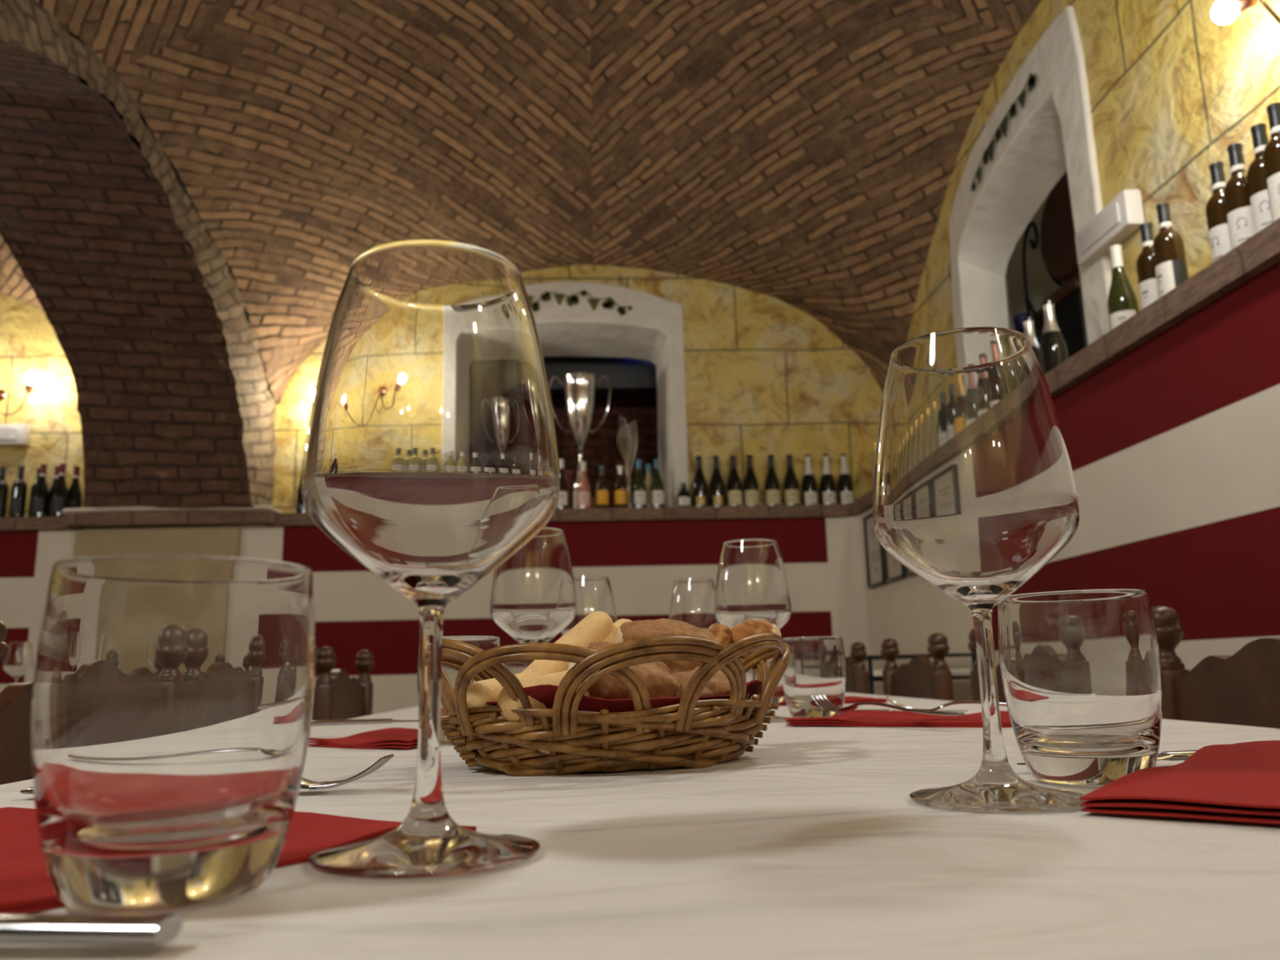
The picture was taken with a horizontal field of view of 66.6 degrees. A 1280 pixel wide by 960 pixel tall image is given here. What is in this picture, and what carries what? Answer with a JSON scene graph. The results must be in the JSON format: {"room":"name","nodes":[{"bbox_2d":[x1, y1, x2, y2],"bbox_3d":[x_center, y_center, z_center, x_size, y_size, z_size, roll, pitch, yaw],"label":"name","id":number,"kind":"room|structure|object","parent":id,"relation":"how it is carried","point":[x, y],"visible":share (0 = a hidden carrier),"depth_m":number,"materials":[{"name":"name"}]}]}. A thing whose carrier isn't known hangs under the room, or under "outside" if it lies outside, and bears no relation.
{"room":"restaurant","nodes":[
{"label":"restaurant","id":0,"kind":"room"},
{"bbox_2d":[0,234,44,312],"bbox_3d":[-4.810,-1.393,3.699,3.680,1.402,4.270,-1,-11,-3],"label":"ceiling","id":1,"kind":"structure","parent":0,"point":[13,284],"depth_m":5.51,"materials":[{"name":"brick"}]},
{"bbox_2d":[0,0,277,507],"bbox_3d":[-2.526,-0.917,3.696,0.972,1.470,4.280,-1,-11,-3],"label":"brick arch","id":2,"kind":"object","parent":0,"point":[86,221],"depth_m":4.81,"materials":[{"name":"brick"}]},
{"bbox_2d":[73,527,241,558],"bbox_3d":[-2.657,1.081,5.266,0.890,1.650,0.040,-1,-11,-3],"label":"wall pier","id":3,"kind":"object","parent":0,"point":[204,541],"visible":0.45,"depth_m":5.39,"materials":[{"name":"beige paint"}]},
{"bbox_2d":[0,517,839,714],"bbox_3d":[-2.774,1.047,5.288,8.100,1.730,0.001,-1,-11,-3],"label":"wall","id":4,"kind":"structure","parent":0,"point":[355,611],"depth_m":5.45,"materials":[{"name":"white paint"}]},
{"bbox_2d":[0,516,83,531],"bbox_3d":[-4.898,0.283,5.426,3.590,0.070,0.230,-1,-11,-3],"label":"trim","id":5,"kind":"structure","parent":4,"relation":"attached to","point":[19,523],"depth_m":5.38,"materials":[{"name":"tile"}]},
{"bbox_2d":[8,466,27,517],"bbox_3d":[-3.514,0.074,5.515,0.075,0.312,0.076,-1,-11,-3],"label":"wine bottle","id":6,"kind":"object","parent":5,"relation":"on","point":[19,489],"visible":0.91,"depth_m":5.49,"materials":[{"name":"black"}]},
{"bbox_2d":[30,463,48,516],"bbox_3d":[-3.392,0.068,5.521,0.082,0.320,0.083,-1,-11,-3],"label":"wine bottle","id":7,"kind":"object","parent":5,"relation":"on","point":[40,500],"visible":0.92,"depth_m":5.49,"materials":[{"name":"black glass"}]},
{"bbox_2d":[49,463,68,516],"bbox_3d":[-3.280,0.064,5.516,0.082,0.320,0.083,-1,-11,-3],"label":"wine bottle","id":8,"kind":"object","parent":5,"relation":"on","point":[60,497],"visible":0.92,"depth_m":5.48,"materials":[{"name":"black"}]},
{"bbox_2d":[67,466,82,508],"bbox_3d":[-3.243,0.077,5.587,0.082,0.320,0.083,-1,-11,-3],"label":"wine bottle","id":9,"kind":"object","parent":5,"relation":"on","point":[75,498],"visible":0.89,"depth_m":5.57,"materials":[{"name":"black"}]},
{"bbox_2d":[62,509,275,528],"bbox_3d":[-2.605,0.234,5.501,1.120,0.070,0.290,-1,-11,-3],"label":"shelf","id":10,"kind":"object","parent":4,"relation":"attached to","point":[206,517],"depth_m":5.36,"materials":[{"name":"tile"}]},
{"bbox_2d":[62,505,283,513],"bbox_3d":[-2.603,0.182,5.455,1.146,0.040,0.221,-1,-11,-3],"label":"trim","id":11,"kind":"structure","parent":4,"relation":"attached to","point":[225,507],"depth_m":5.35,"materials":[{"name":"tile"}]},
{"bbox_2d":[263,504,852,526],"bbox_3d":[-0.378,0.218,5.630,3.460,0.070,0.225,-1,-11,-3],"label":"shelf","id":12,"kind":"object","parent":4,"relation":"attached to","point":[597,514],"depth_m":5.55,"materials":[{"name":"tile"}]},
{"bbox_2d":[555,458,568,508],"bbox_3d":[-0.457,0.032,5.671,0.082,0.314,0.083,-1,-11,-3],"label":"wine bottle","id":13,"kind":"object","parent":12,"relation":"on","point":[563,500],"visible":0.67,"depth_m":5.63,"materials":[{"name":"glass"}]},
{"bbox_2d":[576,461,591,508],"bbox_3d":[-0.328,0.038,5.675,0.082,0.298,0.083,-1,-11,-3],"label":"wine bottle","id":14,"kind":"object","parent":12,"relation":"on","point":[583,492],"visible":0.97,"depth_m":5.64,"materials":[{"name":"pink glass"}]},
{"bbox_2d":[595,465,609,507],"bbox_3d":[-0.220,0.049,5.678,0.082,0.272,0.083,-1,-11,-3],"label":"wine bottle","id":15,"kind":"object","parent":12,"relation":"on","point":[602,488],"visible":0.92,"depth_m":5.64,"materials":[{"name":"orange glass"}]},
{"bbox_2d":[613,465,627,507],"bbox_3d":[-0.115,0.047,5.682,0.082,0.272,0.083,-1,-11,-3],"label":"wine bottle","id":16,"kind":"object","parent":12,"relation":"on","point":[620,489],"visible":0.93,"depth_m":5.65,"materials":[{"name":"orange glass"}]},
{"bbox_2d":[632,459,647,507],"bbox_3d":[-0.003,0.030,5.690,0.082,0.304,0.083,-1,-11,-3],"label":"wine bottle","id":17,"kind":"object","parent":12,"relation":"on","point":[639,489],"visible":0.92,"depth_m":5.65,"materials":[{"name":"green glass"}]},
{"bbox_2d":[650,458,665,506],"bbox_3d":[0.102,0.029,5.695,0.082,0.304,0.083,-1,-11,-3],"label":"wine bottle","id":18,"kind":"object","parent":12,"relation":"on","point":[657,489],"visible":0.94,"depth_m":5.66,"materials":[{"name":"green glass"}]},
{"bbox_2d":[692,455,707,506],"bbox_3d":[0.349,0.015,5.708,0.089,0.324,0.090,-1,-11,-3],"label":"wine bottle","id":19,"kind":"object","parent":12,"relation":"on","point":[700,492],"visible":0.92,"depth_m":5.67,"materials":[{"name":"black glass"}]},
{"bbox_2d":[709,455,724,506],"bbox_3d":[0.450,0.014,5.712,0.089,0.324,0.090,-1,-11,-3],"label":"wine bottle","id":20,"kind":"object","parent":12,"relation":"on","point":[717,488],"visible":0.91,"depth_m":5.67,"materials":[{"name":"black"}]},
{"bbox_2d":[726,455,742,506],"bbox_3d":[0.552,0.013,5.717,0.089,0.324,0.090,-1,-11,-3],"label":"wine bottle","id":21,"kind":"object","parent":12,"relation":"on","point":[734,486],"visible":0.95,"depth_m":5.68,"materials":[{"name":"black glass"}]},
{"bbox_2d":[743,454,759,506],"bbox_3d":[0.650,0.011,5.721,0.089,0.324,0.090,-1,-11,-3],"label":"wine bottle","id":22,"kind":"object","parent":12,"relation":"on","point":[751,494],"visible":0.91,"depth_m":5.68,"materials":[{"name":"black"}]},
{"bbox_2d":[764,454,780,505],"bbox_3d":[0.775,0.009,5.727,0.089,0.324,0.090,-1,-11,-3],"label":"wine bottle","id":23,"kind":"object","parent":12,"relation":"on","point":[772,492],"visible":0.91,"depth_m":5.69,"materials":[{"name":"black"}]},
{"bbox_2d":[783,454,799,505],"bbox_3d":[0.887,0.008,5.732,0.089,0.324,0.090,-1,-11,-3],"label":"wine bottle","id":24,"kind":"object","parent":12,"relation":"on","point":[791,489],"visible":0.94,"depth_m":5.69,"materials":[{"name":"black"}]},
{"bbox_2d":[801,453,817,505],"bbox_3d":[0.995,0.006,5.737,0.089,0.324,0.090,-1,-11,-3],"label":"wine bottle","id":25,"kind":"object","parent":12,"relation":"on","point":[809,485],"visible":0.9,"depth_m":5.70,"materials":[{"name":"black glass"}]},
{"bbox_2d":[819,453,836,504],"bbox_3d":[1.104,0.004,5.742,0.089,0.324,0.090,-1,-11,-3],"label":"wine bottle","id":26,"kind":"object","parent":12,"relation":"on","point":[827,485],"visible":0.93,"depth_m":5.70,"materials":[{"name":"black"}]},
{"bbox_2d":[837,453,853,504],"bbox_3d":[1.209,0.003,5.746,0.089,0.324,0.090,-1,-11,-3],"label":"wine bottle","id":27,"kind":"object","parent":12,"relation":"on","point":[845,484],"visible":0.92,"depth_m":5.71,"materials":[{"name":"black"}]},
{"bbox_2d":[0,222,882,517],"bbox_3d":[-2.682,-0.671,5.814,8.380,2.000,0.001,-1,-11,-3],"label":"wall","id":28,"kind":"structure","parent":0,"point":[764,377],"depth_m":5.89,"materials":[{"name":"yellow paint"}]},
{"bbox_2d":[0,423,31,446],"bbox_3d":[-3.720,-0.260,5.655,0.320,0.124,0.067,-1,-11,-3],"label":"emergency light","id":29,"kind":"object","parent":28,"relation":"attached to","point":[11,434],"visible":1,"depth_m":5.63,"materials":[{"name":"white plastic"}]},
{"bbox_2d":[524,280,688,506],"bbox_3d":[-0.457,-0.473,6.062,1.454,1.456,0.460,-1,-11,-3],"label":"window","id":30,"kind":"structure","parent":28,"relation":"in","point":[652,330],"depth_m":5.98,"materials":[{"name":"white paint"}]},
{"bbox_2d":[34,0,1041,404],"bbox_3d":[-0.235,-1.458,3.903,3.680,1.401,4.270,-1,-11,-3],"label":"ceiling","id":31,"kind":"structure","parent":0,"point":[802,154],"depth_m":4.77,"materials":[{"name":"brick"}]},
{"bbox_2d":[550,390,658,507],"bbox_3d":[-0.339,0.233,6.545,2.500,2.700,0.750,-1,-11,-3],"label":"wall","id":32,"kind":"structure","parent":0,"point":[600,447],"depth_m":7.04,"materials":[{"name":"brick"}]},
{"bbox_2d":[542,355,657,393],"bbox_3d":[-0.496,-0.734,6.611,1.220,0.270,0.120,-1,-11,-3],"label":"window","id":33,"kind":"structure","parent":32,"relation":"attached to","point":[624,375],"depth_m":6.56,"materials":[{"name":"grey"}]},
{"bbox_2d":[831,514,871,688],"bbox_3d":[1.209,1.018,5.403,0.198,1.650,0.041,-11,-15,41],"label":"wall","id":34,"kind":"structure","parent":0,"point":[852,606],"depth_m":5.51,"materials":[{"name":"white paint"}]},
{"bbox_2d":[1004,195,1065,329],"bbox_3d":[2.402,-0.554,4.544,1.180,3.150,2.700,-1,-11,-3],"label":"wall","id":35,"kind":"structure","parent":0,"point":[1041,286],"depth_m":6.06,"materials":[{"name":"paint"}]},
{"bbox_2d":[859,261,1279,701],"bbox_3d":[1.434,0.179,1.351,0.001,1.730,8.400,-1,-11,-3],"label":"wall","id":36,"kind":"structure","parent":0,"point":[1173,444],"depth_m":2.49,"materials":[{"name":"white paint"}]},
{"bbox_2d":[862,512,887,588],"bbox_3d":[1.252,0.371,5.202,0.023,0.390,0.300,-1,-11,-3],"label":"picture frame","id":37,"kind":"object","parent":36,"relation":"attached to","point":[874,559],"visible":0.77,"depth_m":5.25,"materials":[{"name":"black"}]},
{"bbox_2d":[883,548,906,582],"bbox_3d":[1.266,0.306,4.873,0.023,0.390,0.290,-1,-11,-3],"label":"picture frame","id":38,"kind":"object","parent":36,"relation":"attached to","point":[895,571],"visible":0.41,"depth_m":4.90,"materials":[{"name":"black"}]},
{"bbox_2d":[850,217,1279,516],"bbox_3d":[1.544,-0.618,1.589,0.335,0.070,8.450,-1,-11,-3],"label":"shelf","id":39,"kind":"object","parent":36,"relation":"attached to","point":[1260,251],"depth_m":2.47,"materials":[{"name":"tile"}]},
{"bbox_2d":[1022,317,1040,366],"bbox_3d":[1.414,-0.434,3.511,0.089,0.314,0.089,-1,-11,-3],"label":"wine bottle","id":40,"kind":"object","parent":39,"relation":"on","point":[1028,322],"visible":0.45,"depth_m":3.51,"materials":[{"name":"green glass"}]},
{"bbox_2d":[1039,300,1068,374],"bbox_3d":[1.420,-0.465,3.354,0.089,0.314,0.089,-1,-11,-3],"label":"wine bottle","id":41,"kind":"object","parent":39,"relation":"on","point":[1053,351],"visible":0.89,"depth_m":3.33,"materials":[{"name":"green glass"}]},
{"bbox_2d":[1107,244,1138,330],"bbox_3d":[1.438,-0.552,2.912,0.083,0.314,0.083,-1,-11,-3],"label":"wine bottle","id":42,"kind":"object","parent":39,"relation":"on","point":[1122,303],"visible":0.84,"depth_m":2.89,"materials":[{"name":"green glass"}]},
{"bbox_2d":[1135,222,1159,310],"bbox_3d":[1.445,-0.580,2.750,0.076,0.305,0.076,-1,-11,-3],"label":"wine bottle","id":43,"kind":"object","parent":39,"relation":"on","point":[1145,265],"visible":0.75,"depth_m":2.73,"materials":[{"name":"orange glass"}]},
{"bbox_2d":[1152,202,1188,297],"bbox_3d":[1.430,-0.603,2.631,0.076,0.305,0.076,-1,-11,-3],"label":"wine bottle","id":44,"kind":"object","parent":39,"relation":"on","point":[1168,246],"visible":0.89,"depth_m":2.60,"materials":[{"name":"orange glass"}]},
{"bbox_2d":[1205,161,1231,262],"bbox_3d":[1.458,-0.646,2.432,0.077,0.312,0.076,-1,-11,-3],"label":"wine bottle","id":45,"kind":"object","parent":39,"relation":"on","point":[1215,212],"visible":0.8,"depth_m":2.42,"materials":[{"name":"orange glass"}]},
{"bbox_2d":[1223,142,1255,249],"bbox_3d":[1.452,-0.662,2.345,0.076,0.312,0.076,-1,-11,-3],"label":"wine bottle","id":46,"kind":"object","parent":39,"relation":"on","point":[1240,221],"visible":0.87,"depth_m":2.33,"materials":[{"name":"orange glass"}]},
{"bbox_2d":[1246,123,1272,233],"bbox_3d":[1.456,-0.679,2.260,0.076,0.312,0.076,-1,-11,-3],"label":"wine bottle","id":47,"kind":"object","parent":39,"relation":"on","point":[1255,175],"visible":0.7,"depth_m":2.25,"materials":[{"name":"orange glass"}]},
{"bbox_2d":[1262,102,1279,222],"bbox_3d":[1.439,-0.695,2.175,0.076,0.312,0.076,-1,-11,-3],"label":"wine bottle","id":48,"kind":"object","parent":39,"relation":"on","point":[1271,153],"visible":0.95,"depth_m":2.17,"materials":[{"name":"orange glass"}]},
{"bbox_2d":[906,0,1279,341],"bbox_3d":[1.679,-1.559,1.795,0.001,2.000,8.580,-1,-11,-3],"label":"wall","id":49,"kind":"structure","parent":0,"point":[1171,86],"depth_m":3.07,"materials":[{"name":"yellow paint"}]},
{"bbox_2d":[949,5,1111,345],"bbox_3d":[1.676,-0.923,4.119,0.257,1.495,1.423,-1,-11,-3],"label":"window","id":50,"kind":"structure","parent":49,"relation":"in","point":[1052,135],"depth_m":4.11,"materials":[{"name":"white paint"}]},
{"bbox_2d":[1014,279,1088,358],"bbox_3d":[2.500,-0.299,5.131,0.700,1.290,0.800,-1,-11,-3],"label":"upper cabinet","id":51,"kind":"object","parent":49,"relation":"attached to","point":[1068,308],"visible":0.15,"depth_m":4.95,"materials":[{"name":"black"}]},
{"bbox_2d":[1040,170,1079,306],"bbox_3d":[2.450,-1.325,5.116,0.470,0.700,0.680,-1,-11,-3],"label":"window","id":52,"kind":"structure","parent":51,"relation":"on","point":[1057,232],"depth_m":5.14,"materials":[{"name":"brown wood"}]},
{"bbox_2d":[1075,189,1144,266],"bbox_3d":[1.588,-0.852,3.314,0.067,0.124,0.340,-1,-11,-3],"label":"emergency light","id":53,"kind":"object","parent":49,"relation":"attached to","point":[1123,215],"visible":0.98,"depth_m":3.25,"materials":[{"name":"white plastic"}]},
{"bbox_2d":[1078,202,1119,254],"bbox_3d":[1.559,-0.852,3.313,0.009,0.070,0.260,-1,-11,-3],"label":"diffuser","id":54,"kind":"object","parent":53,"relation":"attached to","point":[1107,222],"depth_m":3.30,"materials":[{"name":"white"}]},
{"bbox_2d":[1211,0,1279,24],"bbox_3d":[1.553,-1.198,2.213,0.225,0.295,0.511,-1,-11,-3],"label":"wall sconce","id":55,"kind":"object","parent":49,"relation":"attached to","point":[1224,11],"visible":1,"depth_m":2.40,"materials":[{"name":"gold metal"}]},
{"bbox_3d":[1.955,-0.143,4.037,0.730,0.070,1.300,-1,-11,-3],"label":"window sill","id":56,"kind":"structure","parent":49,"relation":"attached to","visible":0},
{"bbox_2d":[1013,221,1043,346],"bbox_3d":[2.013,-0.680,4.931,0.100,1.325,0.380,-1,-11,-3],"label":"stand","id":57,"kind":"object","parent":56,"relation":"on","point":[1018,318],"visible":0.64,"depth_m":5.07,"materials":[{"name":"black"}]},
{"bbox_2d":[1013,312,1031,332],"bbox_3d":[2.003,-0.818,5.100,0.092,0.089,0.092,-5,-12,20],"label":"wine bottle","id":58,"kind":"object","parent":57,"relation":"on","point":[1018,318],"depth_m":5.07,"materials":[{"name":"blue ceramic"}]},
{"label":"floor","id":59,"kind":"structure","parent":0,"visible":0},
{"bbox_2d":[0,619,33,784],"bbox_3d":[-0.497,0.618,1.169,0.446,0.887,0.520,-1,-11,-3],"label":"dining chair","id":60,"kind":"object","parent":59,"relation":"on","point":[15,699],"visible":0.12,"depth_m":1.08,"materials":[{"name":"brown wood"}]},
{"bbox_2d":[311,646,374,720],"bbox_3d":[-0.555,0.867,2.438,0.446,0.887,0.452,-1,-11,-3],"label":"dining chair","id":61,"kind":"object","parent":59,"relation":"on","point":[338,695],"visible":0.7,"depth_m":2.48,"materials":[{"name":"brown wood"}]},
{"bbox_2d":[844,642,869,694],"bbox_3d":[0.501,0.990,3.192,0.446,0.887,0.452,-1,-11,-3],"label":"dining chair","id":62,"kind":"object","parent":59,"relation":"on","point":[856,677],"visible":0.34,"depth_m":3.06,"materials":[{"name":"brown wood"}]},
{"bbox_2d":[844,653,975,694],"bbox_3d":[1.046,1.217,4.318,0.460,0.851,1.474,-1,-11,-3],"label":"dining table","id":63,"kind":"object","parent":59,"relation":"on","point":[869,658],"visible":0.08,"depth_m":3.68,"materials":[{"name":"black metal"}]},
{"bbox_2d":[880,632,954,701],"bbox_3d":[0.531,0.848,2.467,0.446,0.887,0.452,-1,-11,-3],"label":"dining chair","id":64,"kind":"object","parent":59,"relation":"on","point":[921,678],"visible":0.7,"depth_m":2.52,"materials":[{"name":"brown wood"}]},
{"bbox_2d":[968,628,1005,702],"bbox_3d":[0.540,0.709,1.760,0.446,0.887,0.452,-1,-11,-3],"label":"dining chair","id":65,"kind":"object","parent":59,"relation":"on","point":[975,682],"visible":0.16,"depth_m":2.02,"materials":[{"name":"brown wood"}]},
{"bbox_2d":[1151,605,1279,728],"bbox_3d":[0.563,0.578,1.093,0.446,0.887,0.452,-1,-11,-3],"label":"dining chair","id":66,"kind":"object","parent":59,"relation":"on","point":[1242,688],"visible":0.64,"depth_m":1.26,"materials":[{"name":"brown wood"}]},
{"bbox_3d":[0.054,0.735,1.459,0.960,0.742,3.400,-1,-11,-3],"label":"dining table","id":67,"kind":"object","parent":59,"relation":"on","visible":0},
{"bbox_2d":[0,692,1279,959],"bbox_3d":[0.048,0.482,1.508,1.075,0.240,3.522,-1,-11,-3],"label":"tablecloth","id":68,"kind":"object","parent":67,"relation":"on","point":[812,842],"visible":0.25,"depth_m":0.31,"materials":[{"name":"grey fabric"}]},
{"bbox_2d":[0,913,182,946],"bbox_3d":[-0.224,0.113,0.243,0.218,0.006,0.019,-2,-11,3],"label":"table knife","id":69,"kind":"object","parent":68,"relation":"on","point":[108,929],"visible":1,"depth_m":0.23,"materials":[{"name":"silver metal"}]},
{"bbox_2d":[31,555,315,913],"bbox_3d":[-0.146,0.078,0.308,0.081,0.100,0.081,-7,-13,29],"label":"water tumbler","id":70,"kind":"object","parent":68,"relation":"on","point":[173,696],"visible":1,"depth_m":0.28,"materials":[{"name":"clear glass"}]},
{"bbox_2d":[20,753,394,794],"bbox_3d":[-0.249,0.169,0.560,0.212,0.018,0.024,-2,-11,2],"label":"fork","id":71,"kind":"object","parent":68,"relation":"on","point":[305,784],"visible":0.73,"depth_m":0.55,"materials":[{"name":"silver metal"}]},
{"bbox_2d":[0,806,476,913],"bbox_3d":[-0.191,0.136,0.355,0.249,0.008,0.295,-1,-11,-3],"label":"napkin","id":72,"kind":"object","parent":68,"relation":"on","point":[25,885],"visible":0.27,"depth_m":0.37,"materials":[{"name":"fabric"}]},
{"bbox_2d":[307,727,417,748],"bbox_3d":[-0.226,0.260,0.991,0.144,0.010,0.221,-6,-12,23],"label":"napkin","id":73,"kind":"object","parent":68,"relation":"on","point":[393,737],"visible":0.56,"depth_m":0.93,"materials":[{"name":"fabric"}]},
{"bbox_2d":[311,718,418,726],"bbox_3d":[-0.291,0.271,1.093,0.218,0.006,0.019,1,-11,-10],"label":"table knife","id":74,"kind":"object","parent":68,"relation":"on","point":[378,721],"visible":0.71,"depth_m":1.08,"materials":[{"name":"silver metal"}]},
{"bbox_2d":[301,239,559,879],"bbox_3d":[-0.079,0.026,0.370,0.096,0.221,0.096,-3,-11,7],"label":"wine glass","id":75,"kind":"object","parent":68,"relation":"on","point":[430,459],"visible":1,"depth_m":0.34,"materials":[{"name":"clear glass"}]},
{"bbox_2d":[417,635,500,744],"bbox_3d":[-0.175,0.203,0.947,0.081,0.100,0.081,-7,-13,29],"label":"water tumbler","id":76,"kind":"object","parent":68,"relation":"on","point":[484,642],"visible":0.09,"depth_m":0.92,"materials":[{"name":"clear glass"}]},
{"bbox_2d":[489,527,577,664],"bbox_3d":[-0.118,0.166,1.080,0.096,0.221,0.096,-3,-11,10],"label":"wine glass","id":77,"kind":"object","parent":68,"relation":"on","point":[533,594],"visible":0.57,"depth_m":1.05,"materials":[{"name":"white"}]},
{"bbox_2d":[560,575,617,635],"bbox_3d":[-0.085,0.274,1.636,0.096,0.221,0.096,-3,-11,7],"label":"wine glass","id":78,"kind":"object","parent":68,"relation":"on","point":[593,593],"visible":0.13,"depth_m":1.61,"materials":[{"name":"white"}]},
{"bbox_2d":[440,632,790,776],"bbox_3d":[-0.020,0.159,0.700,0.270,0.090,0.209,5,-13,-28],"label":"bread basket","id":79,"kind":"object","parent":68,"relation":"on","point":[692,736],"visible":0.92,"depth_m":0.62,"materials":[{"name":"wicker"}]},
{"bbox_2d":[466,672,526,715],"bbox_3d":[-0.081,0.148,0.676,0.027,0.032,0.104,-10,-14,36],"label":"breadstick","id":80,"kind":"object","parent":79,"relation":"in","point":[479,692],"visible":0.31,"depth_m":0.64,"materials":[{"name":"food"}]},
{"bbox_2d":[497,670,590,720],"bbox_3d":[-0.053,0.143,0.650,0.030,0.035,0.098,-12,-15,43],"label":"breadstick","id":81,"kind":"object","parent":79,"relation":"in","point":[504,701],"visible":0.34,"depth_m":0.62,"materials":[{"name":"food"}]},
{"bbox_2d":[522,611,613,678],"bbox_3d":[-0.058,0.132,0.712,0.026,0.076,0.120,-8,-13,31],"label":"breadstick","id":82,"kind":"object","parent":79,"relation":"in","point":[596,626],"visible":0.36,"depth_m":0.72,"materials":[{"name":"food"}]},
{"bbox_2d":[566,640,679,739],"bbox_3d":[-0.016,0.147,0.674,0.086,0.071,0.059,1,-11,-14],"label":"bread slice","id":83,"kind":"object","parent":79,"relation":"in","point":[658,681],"visible":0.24,"depth_m":0.66,"materials":[{"name":"food"}]},
{"bbox_2d":[485,679,762,740],"bbox_3d":[-0.019,0.169,0.698,0.215,0.048,0.152,4,-12,-24],"label":"napkin","id":84,"kind":"object","parent":79,"relation":"in","point":[544,694],"visible":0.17,"depth_m":0.62,"materials":[{"name":"red"}]},
{"bbox_2d":[614,617,714,673],"bbox_3d":[0.020,0.132,0.746,0.084,0.052,0.052,1,-11,-10],"label":"bread slice","id":85,"kind":"object","parent":79,"relation":"in","point":[631,630],"visible":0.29,"depth_m":0.73,"materials":[{"name":"food"}]},
{"bbox_2d":[670,666,749,699],"bbox_3d":[0.042,0.158,0.692,0.075,0.051,0.048,7,-14,-38],"label":"bread slice","id":86,"kind":"object","parent":79,"relation":"in","point":[718,685],"visible":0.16,"depth_m":0.68,"materials":[{"name":"food"}]},
{"bbox_2d":[707,622,731,645],"bbox_3d":[0.063,0.134,0.795,0.036,0.035,0.034,5,-13,-29],"label":"bread slice","id":87,"kind":"object","parent":79,"relation":"in","point":[722,633],"visible":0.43,"depth_m":0.79,"materials":[{"name":"food"}]},
{"bbox_2d":[729,619,781,662],"bbox_3d":[0.095,0.133,0.803,0.043,0.035,0.039,-3,-11,8],"label":"bread slice","id":88,"kind":"object","parent":79,"relation":"in","point":[749,627],"visible":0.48,"depth_m":0.79,"materials":[{"name":"food"}]},
{"bbox_2d":[669,577,720,631],"bbox_3d":[0.100,0.287,1.722,0.096,0.221,0.096,-3,-11,7],"label":"wine glass","id":89,"kind":"object","parent":68,"relation":"on","point":[692,600],"visible":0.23,"depth_m":1.70,"materials":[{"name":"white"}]},
{"bbox_2d":[714,538,791,721],"bbox_3d":[0.142,0.188,1.221,0.096,0.221,0.096,1,-11,-12],"label":"wine glass","id":90,"kind":"object","parent":68,"relation":"on","point":[752,583],"visible":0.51,"depth_m":1.20,"materials":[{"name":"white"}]},
{"bbox_2d":[781,636,846,717],"bbox_3d":[0.217,0.248,1.220,0.081,0.100,0.081,6,-13,-34],"label":"water tumbler","id":91,"kind":"object","parent":68,"relation":"on","point":[816,666],"visible":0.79,"depth_m":1.19,"materials":[{"name":"clear glass"}]},
{"bbox_2d":[786,710,1012,727],"bbox_3d":[0.311,0.272,1.115,0.264,0.010,0.203,-7,-12,26],"label":"napkin","id":92,"kind":"object","parent":68,"relation":"on","point":[864,718],"visible":0.85,"depth_m":1.06,"materials":[{"name":"fabric"}]},
{"bbox_2d":[810,695,964,715],"bbox_3d":[0.259,0.240,1.041,0.024,0.018,0.212,5,-13,-30],"label":"fork","id":93,"kind":"object","parent":92,"relation":"on","point":[833,708],"visible":1,"depth_m":1.06,"materials":[{"name":"silver metal"}]},
{"bbox_2d":[872,326,1087,812],"bbox_3d":[0.166,0.042,0.478,0.096,0.221,0.096,-3,-11,7],"label":"wine glass","id":94,"kind":"object","parent":68,"relation":"on","point":[975,492],"visible":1,"depth_m":0.45,"materials":[{"name":"clear glass"}]},
{"bbox_2d":[997,589,1162,786],"bbox_3d":[0.241,0.113,0.533,0.081,0.100,0.081,-7,-13,29],"label":"water tumbler","id":95,"kind":"object","parent":68,"relation":"on","point":[1082,677],"visible":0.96,"depth_m":0.50,"materials":[{"name":"clear glass"}]},
{"bbox_2d":[1080,740,1279,824],"bbox_3d":[0.343,0.138,0.459,0.286,0.015,0.157,9,-15,-44],"label":"napkin","id":96,"kind":"object","parent":68,"relation":"on","point":[1237,781],"visible":1,"depth_m":0.42,"materials":[{"name":"fabric"}]},
{"bbox_3d":[-2.335,1.160,3.346,0.800,0.742,2.200,-1,-11,-3],"label":"dining table","id":97,"kind":"object","parent":59,"relation":"on","visible":0},
{"bbox_3d":[-2.341,0.897,3.397,0.884,0.221,2.302,-1,-11,-3],"label":"tablecloth","id":98,"kind":"object","parent":97,"relation":"on","visible":0},
{"bbox_2d":[2,641,33,683],"bbox_3d":[-2.324,0.718,3.638,0.096,0.221,0.096,2,-11,-15],"label":"wine glass","id":99,"kind":"object","parent":98,"relation":"on","point":[19,660],"visible":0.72,"depth_m":3.62,"materials":[{"name":"clear"}]},
{"bbox_3d":[-0.451,0.306,6.046,1.230,0.070,0.690,-1,-11,-3],"label":"window sill","id":100,"kind":"structure","parent":0,"visible":0},
{"bbox_2d":[549,372,610,508],"bbox_3d":[-0.363,-0.206,5.942,0.318,0.891,0.210,-8,-13,30],"label":"trophy cup","id":101,"kind":"object","parent":100,"relation":"on","point":[579,388],"visible":0.89,"depth_m":5.92,"materials":[{"name":"silver metal"}]},
{"bbox_2d":[562,372,596,446],"bbox_3d":[-0.368,-0.418,5.983,0.210,0.443,0.210,-1,-11,-3],"label":"bowl","id":102,"kind":"object","parent":101,"relation":"on","point":[579,388],"depth_m":5.92,"materials":[{"name":"silver metal"}]},
{"bbox_2d":[616,413,637,507],"bbox_3d":[-0.076,-0.090,5.931,0.129,0.646,0.090,-1,-11,-3],"label":"trophy","id":103,"kind":"object","parent":100,"relation":"on","point":[624,455],"visible":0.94,"depth_m":5.94,"materials":[{"name":"silver metal"}]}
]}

